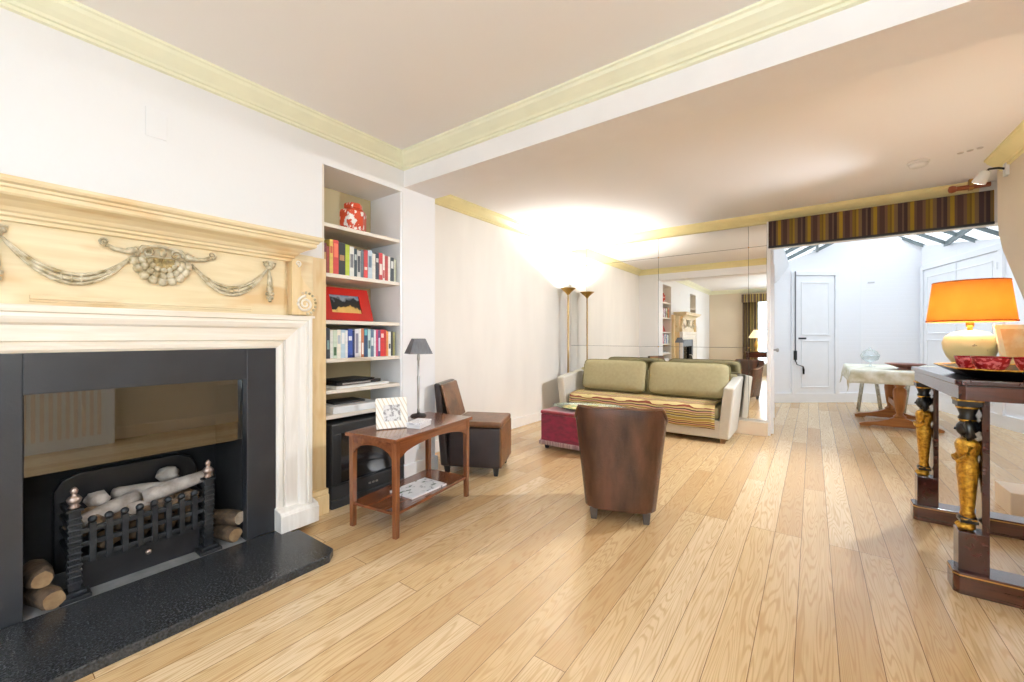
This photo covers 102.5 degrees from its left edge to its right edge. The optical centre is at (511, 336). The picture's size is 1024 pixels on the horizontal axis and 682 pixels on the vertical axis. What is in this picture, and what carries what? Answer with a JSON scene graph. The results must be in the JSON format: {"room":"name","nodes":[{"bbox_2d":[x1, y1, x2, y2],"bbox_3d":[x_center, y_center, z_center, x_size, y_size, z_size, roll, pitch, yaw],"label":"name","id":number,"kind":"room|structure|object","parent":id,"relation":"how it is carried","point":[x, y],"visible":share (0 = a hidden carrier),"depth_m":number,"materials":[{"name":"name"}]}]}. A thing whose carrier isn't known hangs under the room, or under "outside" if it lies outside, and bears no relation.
{"room":"living room","nodes":[
{"label":"living room","id":0,"kind":"room"},
{"bbox_2d":[0,379,255,629],"bbox_3d":[-1.995,0.695,2.185,0.560,1.010,0.930,0,0,36],"label":"fireplace opening","id":1,"kind":"structure","parent":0,"point":[61,434],"depth_m":2.28,"materials":[{"name":"metal"}]},
{"bbox_2d":[0,7,321,258],"bbox_3d":[-2.051,-0.150,2.226,0.420,2.700,1.890,0,0,36],"label":"wall","id":2,"kind":"structure","parent":0,"point":[72,109],"depth_m":2.09,"materials":[{"name":"white paint"}]},
{"bbox_2d":[145,106,166,140],"bbox_3d":[-1.852,-1.110,2.140,0.004,0.150,0.088,0,0,36],"label":"plate","id":3,"kind":"object","parent":2,"relation":"attached to","point":[155,120],"visible":1,"depth_m":2.14,"materials":[{"name":"white paint"}]},
{"bbox_2d":[322,138,401,200],"bbox_3d":[-1.288,-1.355,3.269,0.420,0.290,0.695,0,0,36],"label":"wall","id":4,"kind":"structure","parent":0,"point":[347,171],"depth_m":3.19,"materials":[{"name":"white paint"}]},
{"bbox_2d":[0,0,869,170],"bbox_3d":[-0.822,-1.444,0.130,4.040,0.112,5.240,0,0,36],"label":"crown molding","id":5,"kind":"structure","parent":4,"relation":"attached to","point":[763,19],"depth_m":2.20,"materials":[{"name":"paint"}]},
{"bbox_2d":[402,170,434,464],"bbox_3d":[-0.975,-0.150,3.697,0.420,2.700,0.365,0,0,36],"label":"wall pier","id":6,"kind":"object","parent":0,"point":[418,210],"visible":0.36,"depth_m":3.56,"materials":[{"name":"white paint"}]},
{"bbox_2d":[404,454,437,478],"bbox_3d":[-0.950,1.135,3.693,0.424,0.130,0.389,0,0,36],"label":"baseboard","id":7,"kind":"object","parent":6,"relation":"attached to","point":[410,469],"visible":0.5,"depth_m":3.54,"materials":[{"name":"white paint"}]},
{"bbox_2d":[324,187,568,440],"bbox_3d":[-1.770,-0.150,3.136,0.200,2.700,8.970,0,0,36],"label":"wall","id":8,"kind":"structure","parent":0,"point":[501,305],"depth_m":5.06,"materials":[{"name":"beige paint"}]},
{"bbox_2d":[435,412,541,452],"bbox_3d":[-0.035,1.142,5.317,0.030,0.124,3.300,0,0,36],"label":"baseboard","id":9,"kind":"structure","parent":8,"relation":"attached to","point":[521,421],"depth_m":5.54,"materials":[{"name":"beige paint"}]},
{"bbox_2d":[22,402,1023,681],"bbox_3d":[2.104,1.222,3.045,6.600,0.115,13.800,0,0,36],"label":"floor","id":10,"kind":"structure","parent":0,"point":[798,552],"depth_m":1.99,"materials":[{"name":"brown wood"}]},
{"bbox_2d":[23,583,65,610],"bbox_3d":[-2.040,1.121,1.785,0.200,0.097,0.092,0,0,22],"label":"log","id":11,"kind":"object","parent":10,"relation":"on","point":[49,597],"visible":0.77,"depth_m":1.75,"materials":[{"name":"brown wood"}]},
{"bbox_2d":[23,559,54,588],"bbox_3d":[-2.076,1.033,1.794,0.203,0.087,0.093,0,0,36],"label":"log","id":12,"kind":"object","parent":11,"relation":"on","point":[37,573],"visible":0.89,"depth_m":1.75,"materials":[{"name":"brown wood"}]},
{"bbox_2d":[53,454,221,606],"bbox_3d":[-1.932,0.917,2.131,0.405,0.495,0.604,0,0,36],"label":"grate","id":13,"kind":"object","parent":10,"relation":"on","point":[86,565],"visible":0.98,"depth_m":2.05,"materials":[{"name":"metal"}]},
{"bbox_2d":[62,506,100,537],"bbox_3d":[-2.064,0.896,2.009,0.161,0.141,0.170,0,0,-19],"label":"coal","id":14,"kind":"object","parent":13,"relation":"in","point":[87,509],"visible":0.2,"depth_m":1.98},
{"bbox_2d":[83,490,110,506],"bbox_3d":[-2.054,0.802,2.035,0.087,0.079,0.099,0,0,36],"label":"coal","id":15,"kind":"object","parent":14,"relation":"on","point":[97,498],"visible":0.86,"depth_m":2.01,"materials":[{"name":"grey stone"}]},
{"bbox_2d":[97,528,120,548],"bbox_3d":[-1.963,0.976,1.994,0.097,0.094,0.100,0,0,-2],"label":"coal","id":16,"kind":"object","parent":13,"relation":"on","point":[101,545],"visible":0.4,"depth_m":1.97,"materials":[{"name":"stone"}]},
{"bbox_2d":[86,514,104,530],"bbox_3d":[-1.995,0.883,1.951,0.083,0.081,0.097,0,0,36],"label":"coal","id":17,"kind":"object","parent":16,"relation":"on","point":[100,519],"visible":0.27,"depth_m":1.95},
{"bbox_2d":[81,491,142,527],"bbox_3d":[-1.990,0.850,2.039,0.076,0.092,0.265,0,0,8],"label":"log","id":18,"kind":"object","parent":17,"relation":"on","point":[115,505],"visible":0.73,"depth_m":2.03,"materials":[{"name":"white wood"}]},
{"bbox_2d":[104,511,134,529],"bbox_3d":[-2.002,0.908,2.111,0.154,0.148,0.172,0,0,-20],"label":"coal","id":19,"kind":"object","parent":13,"relation":"in","point":[117,513],"visible":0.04,"depth_m":2.05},
{"bbox_2d":[126,500,149,514],"bbox_3d":[-1.940,0.885,2.124,0.104,0.084,0.123,0,0,36],"label":"coal","id":20,"kind":"object","parent":19,"relation":"on","point":[132,506],"visible":0.41,"depth_m":2.08,"materials":[{"name":"grey stone"}]},
{"bbox_2d":[142,470,212,501],"bbox_3d":[-1.824,0.811,2.252,0.073,0.112,0.306,0,0,44],"label":"log","id":21,"kind":"object","parent":20,"relation":"on","point":[172,486],"visible":0.86,"depth_m":2.21,"materials":[{"name":"white wood"}]},
{"bbox_2d":[129,520,149,538],"bbox_3d":[-1.897,0.976,2.083,0.099,0.092,0.100,0,0,36],"label":"coal","id":22,"kind":"object","parent":13,"relation":"on","point":[131,535],"visible":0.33,"depth_m":2.06,"materials":[{"name":"stone"}]},
{"bbox_2d":[141,494,173,513],"bbox_3d":[-1.933,0.901,2.237,0.190,0.149,0.184,0,0,36],"label":"coal","id":23,"kind":"object","parent":13,"relation":"in","point":[161,501],"visible":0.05,"depth_m":2.18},
{"bbox_2d":[110,481,165,498],"bbox_3d":[-1.970,0.813,2.186,0.242,0.072,0.070,0,0,-15],"label":"log","id":24,"kind":"object","parent":23,"relation":"on","point":[116,492],"visible":0.6,"depth_m":2.16,"materials":[{"name":"white wood"}]},
{"bbox_2d":[155,466,178,481],"bbox_3d":[-1.933,0.770,2.305,0.095,0.092,0.114,0,0,36],"label":"coal","id":25,"kind":"object","parent":23,"relation":"on","point":[166,473],"visible":0.8,"depth_m":2.28,"materials":[{"name":"grey stone"}]},
{"bbox_2d":[0,173,328,628],"bbox_3d":[-1.753,0.295,2.009,0.328,1.810,1.890,0,0,36],"label":"fireplace surround","id":26,"kind":"object","parent":10,"relation":"on","point":[98,291],"visible":1,"depth_m":2.01,"materials":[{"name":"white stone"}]},
{"bbox_2d":[23,379,241,477],"bbox_3d":[-1.966,0.415,2.165,0.410,0.350,0.821,0,0,36],"label":"canopy","id":27,"kind":"object","parent":26,"relation":"attached to","point":[224,382],"visible":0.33,"depth_m":1.98,"materials":[{"name":"gold metal"}]},
{"bbox_2d":[0,173,323,261],"bbox_3d":[-1.749,-0.535,2.006,0.318,0.150,1.560,0,0,36],"label":"mantel shelf","id":28,"kind":"object","parent":26,"relation":"attached to","point":[26,203],"depth_m":1.89,"materials":[{"name":"brown wood"}]},
{"bbox_2d":[0,530,332,681],"bbox_3d":[-1.554,1.179,1.831,0.530,0.042,1.360,0,0,36],"label":"hearth","id":29,"kind":"object","parent":10,"relation":"on","point":[72,642],"visible":0.88,"depth_m":1.75,"materials":[{"name":"black stone"}]},
{"bbox_2d":[213,525,241,542],"bbox_3d":[-1.658,1.123,2.374,0.200,0.095,0.090,0,0,25],"label":"log","id":30,"kind":"object","parent":10,"relation":"on","point":[228,533],"visible":0.66,"depth_m":2.33,"materials":[{"name":"brown wood"}]},
{"bbox_2d":[213,509,242,525],"bbox_3d":[-1.663,1.040,2.375,0.223,0.094,0.092,0,0,12],"label":"log","id":31,"kind":"object","parent":30,"relation":"on","point":[233,517],"visible":0.79,"depth_m":2.34,"materials":[{"name":"brown wood"}]},
{"bbox_2d":[322,164,401,419],"bbox_3d":[-1.288,-0.004,3.269,0.412,2.408,0.693,0,0,36],"label":"bookcase","id":32,"kind":"object","parent":10,"relation":"on","point":[385,237],"visible":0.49,"depth_m":3.43,"materials":[{"name":"paint"}]},
{"bbox_2d":[326,328,329,358],"bbox_3d":[-1.380,0.045,2.990,0.161,0.220,0.026,0,0,36],"label":"book","id":33,"kind":"object","parent":32,"relation":"on","point":[327,329],"visible":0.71,"depth_m":2.94,"materials":[{"name":"paper"}]},
{"bbox_2d":[324,239,332,272],"bbox_3d":[-1.370,-0.580,3.012,0.171,0.250,0.026,0,0,36],"label":"book","id":34,"kind":"object","parent":32,"relation":"on","point":[329,242],"visible":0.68,"depth_m":2.96,"materials":[{"name":"paper"}]},
{"bbox_2d":[333,330,336,357],"bbox_3d":[-1.349,0.052,3.033,0.161,0.205,0.030,0,0,36],"label":"book","id":35,"kind":"object","parent":32,"relation":"on","point":[334,331],"visible":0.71,"depth_m":2.98,"materials":[{"name":"paper"}]},
{"bbox_2d":[333,240,338,273],"bbox_3d":[-1.349,-0.580,3.041,0.171,0.250,0.042,0,0,36],"label":"book","id":36,"kind":"object","parent":32,"relation":"on","point":[335,242],"visible":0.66,"depth_m":2.99,"materials":[{"name":"paper"}]},
{"bbox_2d":[335,329,340,357],"bbox_3d":[-1.331,0.050,3.057,0.161,0.210,0.028,0,0,36],"label":"book","id":37,"kind":"object","parent":32,"relation":"on","point":[338,330],"visible":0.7,"depth_m":3.01,"materials":[{"name":"paper"}]},
{"bbox_2d":[339,242,344,274],"bbox_3d":[-1.321,-0.575,3.079,0.171,0.240,0.052,0,0,36],"label":"book","id":38,"kind":"object","parent":32,"relation":"on","point":[341,245],"visible":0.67,"depth_m":3.03,"materials":[{"name":"paper"}]},
{"bbox_2d":[341,330,344,357],"bbox_3d":[-1.312,0.051,3.083,0.161,0.208,0.034,0,0,36],"label":"book","id":39,"kind":"object","parent":32,"relation":"on","point":[342,331],"visible":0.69,"depth_m":3.04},
{"bbox_2d":[340,329,352,357],"bbox_3d":[-1.278,0.048,3.130,0.161,0.215,0.038,0,0,36],"label":"book","id":40,"kind":"object","parent":32,"relation":"on","point":[350,331],"visible":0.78,"depth_m":3.08,"materials":[{"name":"paper"}]},
{"bbox_2d":[345,244,348,275],"bbox_3d":[-1.295,-0.573,3.115,0.170,0.235,0.034,0,0,36],"label":"book","id":41,"kind":"object","parent":32,"relation":"on","point":[346,245],"visible":0.28,"depth_m":3.06,"materials":[{"name":"paper"}]},
{"bbox_2d":[326,286,372,321],"bbox_3d":[-1.294,-0.252,3.190,0.113,0.259,0.434,0,0,36],"label":"framed picture","id":42,"kind":"object","parent":32,"relation":"on","point":[342,304],"visible":0.72,"depth_m":3.20,"materials":[{"name":"red paint"}]},
{"bbox_2d":[326,397,375,413],"bbox_3d":[-1.286,0.527,3.221,0.320,0.066,0.400,0,0,39],"label":"box","id":43,"kind":"object","parent":32,"relation":"on","point":[349,404],"visible":0.7,"depth_m":3.13,"materials":[{"name":"white plastic"}]},
{"bbox_2d":[326,397,364,404],"bbox_3d":[-1.327,0.502,3.242,0.190,0.016,0.260,0,0,39],"label":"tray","id":44,"kind":"object","parent":43,"relation":"on","point":[339,401],"depth_m":3.20,"materials":[{"name":"plastic"}]},
{"bbox_2d":[349,246,353,275],"bbox_3d":[-1.273,-0.568,3.144,0.171,0.225,0.036,0,0,36],"label":"book","id":45,"kind":"object","parent":32,"relation":"on","point":[351,249],"visible":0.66,"depth_m":3.09,"materials":[{"name":"paper"}]},
{"bbox_2d":[340,202,365,231],"bbox_3d":[-1.242,-0.925,3.214,0.202,0.230,0.178,0,0,24],"label":"ginger jar","id":46,"kind":"object","parent":32,"relation":"on","point":[352,216],"visible":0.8,"depth_m":3.15,"materials":[{"name":"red ceramic"}]},
{"bbox_2d":[353,329,358,356],"bbox_3d":[-1.244,0.048,3.176,0.161,0.215,0.034,0,0,36],"label":"book","id":47,"kind":"object","parent":32,"relation":"on","point":[356,330],"visible":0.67,"depth_m":3.13,"materials":[{"name":"paper"}]},
{"bbox_2d":[326,380,388,388],"bbox_3d":[-1.286,0.371,3.271,0.340,0.018,0.480,0,0,32],"label":"paper stack","id":48,"kind":"object","parent":32,"relation":"on","point":[381,381],"visible":0.44,"depth_m":3.13,"materials":[{"name":"paper"}]},
{"bbox_2d":[326,376,380,385],"bbox_3d":[-1.305,0.344,3.260,0.302,0.036,0.420,0,0,30],"label":"record player","id":49,"kind":"object","parent":48,"relation":"on","point":[347,380],"visible":0.77,"depth_m":3.17},
{"bbox_2d":[364,328,367,356],"bbox_3d":[-1.198,0.043,3.238,0.161,0.224,0.034,0,0,36],"label":"book","id":50,"kind":"object","parent":32,"relation":"on","point":[365,329],"visible":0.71,"depth_m":3.19,"materials":[{"name":"paper"}]},
{"bbox_2d":[364,250,367,277],"bbox_3d":[-1.203,-0.565,3.241,0.171,0.220,0.034,0,0,36],"label":"book","id":51,"kind":"object","parent":32,"relation":"on","point":[365,251],"visible":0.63,"depth_m":3.19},
{"bbox_2d":[368,250,371,278],"bbox_3d":[-1.181,-0.568,3.271,0.171,0.225,0.038,0,0,36],"label":"book","id":52,"kind":"object","parent":32,"relation":"on","point":[369,251],"visible":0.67,"depth_m":3.22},
{"bbox_2d":[374,253,378,279],"bbox_3d":[-1.141,-0.562,3.325,0.171,0.215,0.030,0,0,36],"label":"book","id":53,"kind":"object","parent":32,"relation":"on","point":[376,254],"visible":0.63,"depth_m":3.27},
{"bbox_2d":[379,253,382,279],"bbox_3d":[-1.122,-0.565,3.351,0.171,0.220,0.034,0,0,36],"label":"book","id":54,"kind":"object","parent":32,"relation":"on","point":[380,254],"visible":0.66,"depth_m":3.30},
{"bbox_2d":[326,412,403,509],"bbox_3d":[-1.235,0.905,3.221,0.441,0.590,0.646,0,0,36],"label":"television","id":55,"kind":"object","parent":10,"relation":"on","point":[374,464],"visible":0.56,"depth_m":3.00,"materials":[{"name":"black plastic"}]},
{"bbox_2d":[345,412,471,539],"bbox_3d":[-0.678,0.901,2.857,0.430,0.598,0.810,0,0,28],"label":"side table","id":56,"kind":"object","parent":10,"relation":"on","point":[396,442],"visible":0.91,"depth_m":2.62,"materials":[{"name":"brown wood"}]},
{"bbox_2d":[375,397,407,429],"bbox_3d":[-0.803,0.510,2.734,0.204,0.212,0.104,0,0,-26],"label":"photo frame","id":57,"kind":"object","parent":56,"relation":"on","point":[390,412],"visible":0.94,"depth_m":2.71,"materials":[{"name":"white paper"}]},
{"bbox_2d":[383,404,400,421],"bbox_3d":[-0.796,0.502,2.720,0.110,0.110,0.006,0,-16,-26],"label":"picture","id":58,"kind":"object","parent":57,"relation":"attached to","point":[391,412],"depth_m":2.72},
{"bbox_2d":[354,469,465,514],"bbox_3d":[-0.678,1.056,2.857,0.380,0.018,0.750,0,0,28],"label":"shelf","id":59,"kind":"object","parent":56,"relation":"attached to","point":[380,500],"depth_m":2.71,"materials":[{"name":"brown wood"}]},
{"bbox_2d":[390,477,446,498],"bbox_3d":[-0.643,1.041,2.838,0.220,0.012,0.320,0,0,34],"label":"magazine","id":60,"kind":"object","parent":56,"relation":"on","point":[420,487],"visible":1,"depth_m":2.83,"materials":[{"name":"paper"}]},
{"bbox_2d":[404,339,432,416],"bbox_3d":[-0.713,0.307,3.131,0.172,0.590,0.172,0,0,-29],"label":"table lamp","id":61,"kind":"object","parent":56,"relation":"on","point":[416,346],"visible":1,"depth_m":3.09,"materials":[{"name":"black metal"}]},
{"bbox_2d":[406,418,430,428],"bbox_3d":[-0.625,0.582,2.766,0.106,0.040,0.156,0,0,16],"label":"trinket box","id":62,"kind":"object","parent":56,"relation":"on","point":[419,423],"visible":1,"depth_m":2.71,"materials":[{"name":"ceramic"}]},
{"bbox_2d":[434,379,510,476],"bbox_3d":[-0.351,0.805,3.784,0.614,0.790,0.480,0,0,10],"label":"slipper chair","id":63,"kind":"object","parent":10,"relation":"on","point":[489,432],"visible":0.77,"depth_m":3.58,"materials":[{"name":"leather"}]},
{"bbox_2d":[441,380,464,414],"bbox_3d":[-0.544,0.580,3.819,0.109,0.320,0.429,0,0,10],"label":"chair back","id":64,"kind":"object","parent":63,"relation":"on","point":[451,400],"depth_m":3.75,"materials":[{"name":"brown leather"}]},
{"bbox_2d":[539,406,579,450],"bbox_3d":[0.794,0.995,4.438,0.832,0.410,0.564,0,0,36],"label":"footstool","id":65,"kind":"object","parent":10,"relation":"on","point":[558,425],"visible":0.38,"depth_m":4.33,"materials":[{"name":"red fabric"}]},
{"bbox_2d":[541,406,574,417],"bbox_3d":[0.794,0.810,4.438,0.810,0.040,0.550,0,0,36],"label":"cushion","id":66,"kind":"object","parent":65,"relation":"on","point":[553,412],"depth_m":4.37,"materials":[{"name":"red fabric"}]},
{"bbox_2d":[553,402,626,410],"bbox_3d":[0.840,0.770,4.466,0.810,0.036,0.502,0,0,24],"label":"glass platter","id":67,"kind":"object","parent":65,"relation":"on","point":[569,406],"visible":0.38,"depth_m":4.61,"materials":[{"name":"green glass"}]},
{"bbox_2d":[560,287,575,372],"bbox_3d":[0.859,0.228,6.287,0.250,1.944,0.250,0,0,36],"label":"torchiere","id":68,"kind":"object","parent":10,"relation":"on","point":[567,290],"visible":0.72,"depth_m":6.27,"materials":[{"name":"gold metal"}]},
{"bbox_2d":[560,287,575,294],"bbox_3d":[0.859,-0.692,6.287,0.236,0.104,0.236,0,0,36],"label":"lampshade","id":69,"kind":"object","parent":68,"relation":"on","point":[567,290],"depth_m":6.23,"materials":[{"name":"gold metal"}]},
{"bbox_2d":[574,404,667,524],"bbox_3d":[0.752,0.822,2.851,0.622,0.757,0.570,0,0,16],"label":"tub chair","id":70,"kind":"object","parent":10,"relation":"on","point":[621,449],"visible":1,"depth_m":2.61,"materials":[{"name":"brown leather"}]},
{"bbox_2d":[557,367,742,443],"bbox_3d":[1.749,0.830,5.455,2.236,0.740,0.728,0,0,36],"label":"sofa","id":71,"kind":"object","parent":10,"relation":"on","point":[727,410],"visible":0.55,"depth_m":4.79,"materials":[{"name":"grey fabric"}]},
{"bbox_2d":[569,388,721,429],"bbox_3d":[1.693,0.896,5.374,1.836,0.287,0.568,0,0,36],"label":"throw blanket","id":72,"kind":"object","parent":71,"relation":"on","point":[685,411],"visible":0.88,"depth_m":5.00,"materials":[{"name":"fabric"}]},
{"bbox_2d":[582,359,647,391],"bbox_3d":[1.427,0.530,5.734,0.922,0.430,0.236,0,0,36],"label":"cushion","id":73,"kind":"object","parent":72,"relation":"on","point":[601,374],"visible":1,"depth_m":5.64,"materials":[{"name":"green fabric"}]},
{"bbox_2d":[648,361,730,398],"bbox_3d":[2.210,0.530,5.161,0.962,0.430,0.236,0,0,36],"label":"cushion","id":74,"kind":"object","parent":72,"relation":"on","point":[687,379],"visible":0.94,"depth_m":5.08,"materials":[{"name":"green fabric"}]},
{"bbox_2d":[715,401,721,418],"bbox_3d":[1.735,0.870,5.435,1.900,0.140,0.580,0,0,36],"label":"seat cushion","id":75,"kind":"object","parent":71,"relation":"on","point":[718,406],"depth_m":4.69,"materials":[{"name":"green fabric"}]},
{"bbox_2d":[856,383,882,410],"bbox_3d":[5.795,0.900,6.664,0.330,0.600,0.330,0,0,36],"label":"stool","id":76,"kind":"object","parent":10,"relation":"on","point":[877,388],"visible":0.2,"depth_m":6.63,"materials":[{"name":"wood"}]},
{"bbox_2d":[854,384,944,432],"bbox_3d":[5.320,0.818,5.711,1.000,0.765,1.440,0,0,36],"label":"dining table","id":77,"kind":"object","parent":10,"relation":"on","point":[896,395],"visible":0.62,"depth_m":5.43,"materials":[{"name":"brown wood"}]},
{"bbox_2d":[840,364,934,393],"bbox_3d":[5.324,0.586,5.708,1.165,0.319,1.602,0,0,36],"label":"tablecloth","id":78,"kind":"object","parent":77,"relation":"on","point":[853,373],"visible":0.57,"depth_m":5.30,"materials":[{"name":"fabric"}]},
{"bbox_2d":[860,347,879,366],"bbox_3d":[5.110,0.282,5.864,0.220,0.285,0.220,0,0,36],"label":"glass bowl","id":79,"kind":"object","parent":78,"relation":"on","point":[865,358],"visible":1,"depth_m":5.86,"materials":[{"name":"glass"}]},
{"bbox_2d":[885,362,926,369],"bbox_3d":[5.124,0.385,5.358,0.410,0.080,0.410,0,0,36],"label":"fruit bowl","id":80,"kind":"object","parent":78,"relation":"on","point":[901,366],"visible":0.89,"depth_m":5.30,"materials":[{"name":"ceramic"}]},
{"bbox_2d":[910,366,1023,609],"bbox_3d":[2.642,0.700,2.193,0.608,1.000,1.110,0,0,36],"label":"console table","id":81,"kind":"object","parent":10,"relation":"on","point":[969,573],"visible":1,"depth_m":1.93,"materials":[{"name":"brown wood"}]},
{"bbox_2d":[925,278,1019,362],"bbox_3d":[2.799,-0.070,2.512,0.386,0.538,0.386,0,0,36],"label":"table lamp","id":82,"kind":"object","parent":81,"relation":"on","point":[968,301],"visible":0.82,"depth_m":2.41,"materials":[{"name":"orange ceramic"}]},
{"bbox_2d":[933,363,1023,379],"bbox_3d":[2.544,0.175,2.054,0.545,0.048,0.665,0,0,36],"label":"serving tray","id":83,"kind":"object","parent":81,"relation":"on","point":[1012,372],"visible":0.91,"depth_m":1.96,"materials":[{"name":"black paint"}]},
{"bbox_2d":[954,355,975,368],"bbox_3d":[2.464,0.142,2.224,0.102,0.080,0.102,0,0,36],"label":"glass bowl","id":84,"kind":"object","parent":83,"relation":"on","point":[961,361],"visible":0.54,"depth_m":2.21,"materials":[{"name":"glass"}]},
{"bbox_2d":[970,356,1011,369],"bbox_3d":[2.384,0.140,2.047,0.138,0.085,0.138,0,0,36],"label":"glass bowl","id":85,"kind":"object","parent":83,"relation":"on","point":[980,362],"visible":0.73,"depth_m":2.01,"materials":[{"name":"glass"}]},
{"bbox_2d":[1013,357,1023,370],"bbox_3d":[2.477,0.140,1.954,0.122,0.085,0.122,0,0,36],"label":"glass bowl","id":86,"kind":"object","parent":83,"relation":"on","point":[1019,361],"visible":0.86,"depth_m":1.96,"materials":[{"name":"glass"}]},
{"bbox_2d":[993,325,1023,363],"bbox_3d":[2.923,0.070,2.354,0.244,0.283,0.101,0,0,12],"label":"table lamp","id":87,"kind":"object","parent":81,"relation":"on","point":[1009,338],"visible":0.59,"depth_m":2.36,"materials":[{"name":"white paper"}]},
{"bbox_2d":[1000,329,1023,363],"bbox_3d":[2.921,0.064,2.343,0.192,0.227,0.005,0,-14,12],"label":"picture","id":88,"kind":"object","parent":87,"relation":"attached to","point":[1011,340],"depth_m":2.36},
{"bbox_2d":[75,0,1023,241],"bbox_3d":[0.151,-1.560,1.730,5.000,0.120,9.370,0,0,36],"label":"ceiling","id":89,"kind":"structure","parent":0,"point":[403,74],"depth_m":2.56,"materials":[{"name":"paint"}]},
{"bbox_2d":[404,0,1023,198],"bbox_3d":[0.829,-1.375,2.386,4.040,0.250,0.350,0,0,36],"label":"beam","id":90,"kind":"structure","parent":89,"relation":"attached to","point":[870,37],"depth_m":2.04,"materials":[{"name":"paint"}]},
{"bbox_2d":[907,158,929,168],"bbox_3d":[3.483,-1.478,3.523,0.144,0.045,0.144,0,0,36],"label":"smoke detector","id":91,"kind":"object","parent":89,"relation":"attached to","point":[920,163],"visible":1,"depth_m":3.49,"materials":[{"name":"white plastic"}]},
{"bbox_2d":[948,179,990,192],"bbox_3d":[4.358,-1.447,3.923,0.280,0.106,0.070,0,0,36],"label":"pole","id":92,"kind":"object","parent":89,"relation":"attached to","point":[970,186],"visible":1,"depth_m":3.91,"materials":[{"name":"red wood"}]},
{"bbox_2d":[768,190,994,248],"bbox_3d":[3.823,-1.228,4.419,1.814,0.320,0.038,0,0,36],"label":"valance","id":93,"kind":"object","parent":92,"relation":"hanging from","point":[977,208],"visible":1,"depth_m":4.31,"materials":[{"name":"fabric"}]},
{"bbox_2d":[569,226,760,420],"bbox_3d":[2.010,-0.150,5.989,2.930,2.700,0.200,0,0,36],"label":"wall","id":94,"kind":"structure","parent":0,"point":[748,226],"depth_m":6.64,"materials":[{"name":"beige paint"}]},
{"bbox_2d":[571,224,766,420],"bbox_3d":[2.034,-0.177,5.835,2.700,2.418,0.018,0,0,36],"label":"wall mirror","id":95,"kind":"object","parent":94,"relation":"attached to","point":[700,297],"visible":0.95,"depth_m":5.62,"materials":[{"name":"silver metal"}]},
{"bbox_2d":[435,120,1023,250],"bbox_3d":[1.754,-1.444,3.989,4.480,0.112,3.330,0,0,36],"label":"crown molding","id":96,"kind":"structure","parent":94,"relation":"attached to","point":[1011,148],"depth_m":4.81,"materials":[{"name":"yellow paint"}]},
{"bbox_2d":[735,419,767,436],"bbox_3d":[2.009,1.117,5.788,2.725,0.165,0.125,0,0,36],"label":"plinth","id":97,"kind":"object","parent":94,"relation":"attached to","point":[745,426],"visible":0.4,"depth_m":5.03,"materials":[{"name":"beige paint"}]},
{"bbox_2d":[774,236,920,394],"bbox_3d":[6.040,-0.410,7.600,2.552,3.220,0.393,0,0,6],"label":"wall","id":98,"kind":"structure","parent":0,"point":[883,315],"depth_m":7.54,"materials":[{"name":"white paint"}]},
{"bbox_2d":[791,271,838,393],"bbox_3d":[5.568,-0.077,7.533,0.898,2.254,0.076,0,0,-2],"label":"door","id":99,"kind":"structure","parent":98,"relation":"in","point":[814,295],"depth_m":7.55,"materials":[{"name":"white paint"}]},
{"bbox_2d":[771,181,997,249],"bbox_3d":[4.025,-1.300,4.526,2.050,0.400,0.180,0,0,36],"label":"lintel","id":100,"kind":"object","parent":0,"point":[993,186],"visible":0.08,"depth_m":4.21,"materials":[{"name":"beige paint"}]},
{"bbox_2d":[921,238,1023,419],"bbox_3d":[6.206,-0.260,4.497,0.158,2.920,5.931,0,0,22],"label":"wall","id":101,"kind":"structure","parent":0,"point":[935,252],"depth_m":5.90,"materials":[{"name":"white paint"}]},
{"bbox_2d":[775,393,1023,433],"bbox_3d":[4.783,1.115,5.081,2.930,0.170,5.938,0,0,22],"label":"baseboard","id":102,"kind":"structure","parent":101,"relation":"attached to","point":[1006,422],"depth_m":7.51,"materials":[{"name":"white paint"}]},
{"bbox_2d":[898,226,998,246],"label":"window","id":103,"kind":"structure","parent":101,"relation":"in","point":[946,238],"depth_m":6.18,"materials":[{"name":"clear glass"}]},
{"bbox_2d":[920,243,1005,416],"bbox_3d":[6.847,-0.102,6.336,0.049,2.304,1.988,0,0,22],"label":"door","id":104,"kind":"structure","parent":101,"relation":"in","point":[991,265],"depth_m":6.47,"materials":[{"name":"white paint"}]},
{"bbox_2d":[997,153,1023,298],"bbox_3d":[1.797,-0.150,0.119,0.200,2.700,8.315,0,0,36],"label":"wall","id":105,"kind":"structure","parent":0,"point":[1010,188],"depth_m":3.25,"materials":[{"name":"beige paint"}]},
{"bbox_2d":[972,162,1009,184],"bbox_3d":[3.924,-1.331,3.370,0.214,0.158,0.107,0,0,36],"label":"spotlight","id":106,"kind":"object","parent":105,"relation":"attached to","point":[981,178],"visible":1,"depth_m":3.36,"materials":[{"name":"white plastic"}]},
{"bbox_2d":[995,481,1023,516],"bbox_3d":[3.542,1.123,2.799,0.270,0.155,0.300,0,0,36],"label":"plinth","id":107,"kind":"object","parent":105,"relation":"attached to","point":[1010,496],"visible":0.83,"depth_m":2.80,"materials":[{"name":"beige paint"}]},
{"bbox_3d":[3.949,-0.073,6.411,0.300,2.545,2.788,0,0,36],"label":"wall","id":108,"kind":"structure","parent":0,"visible":0},
{"bbox_2d":[771,251,778,433],"bbox_3d":[3.357,0.065,5.258,0.092,2.250,0.550,0,0,32],"label":"door","id":109,"kind":"structure","parent":108,"relation":"in","point":[773,349],"depth_m":5.04,"materials":[{"name":"white paint"}]},
{"bbox_2d":[772,249,788,282],"bbox_3d":[4.091,-1.140,6.436,0.280,0.480,2.980,0,0,36],"label":"eave","id":110,"kind":"object","parent":108,"relation":"attached to","point":[781,263],"visible":0.29,"depth_m":6.68,"materials":[{"name":"white paint"}]},
{"bbox_2d":[767,222,833,435],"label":"window","id":111,"kind":"structure","parent":108,"relation":"in","point":[791,253],"depth_m":4.99,"materials":[{"name":"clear glass"}]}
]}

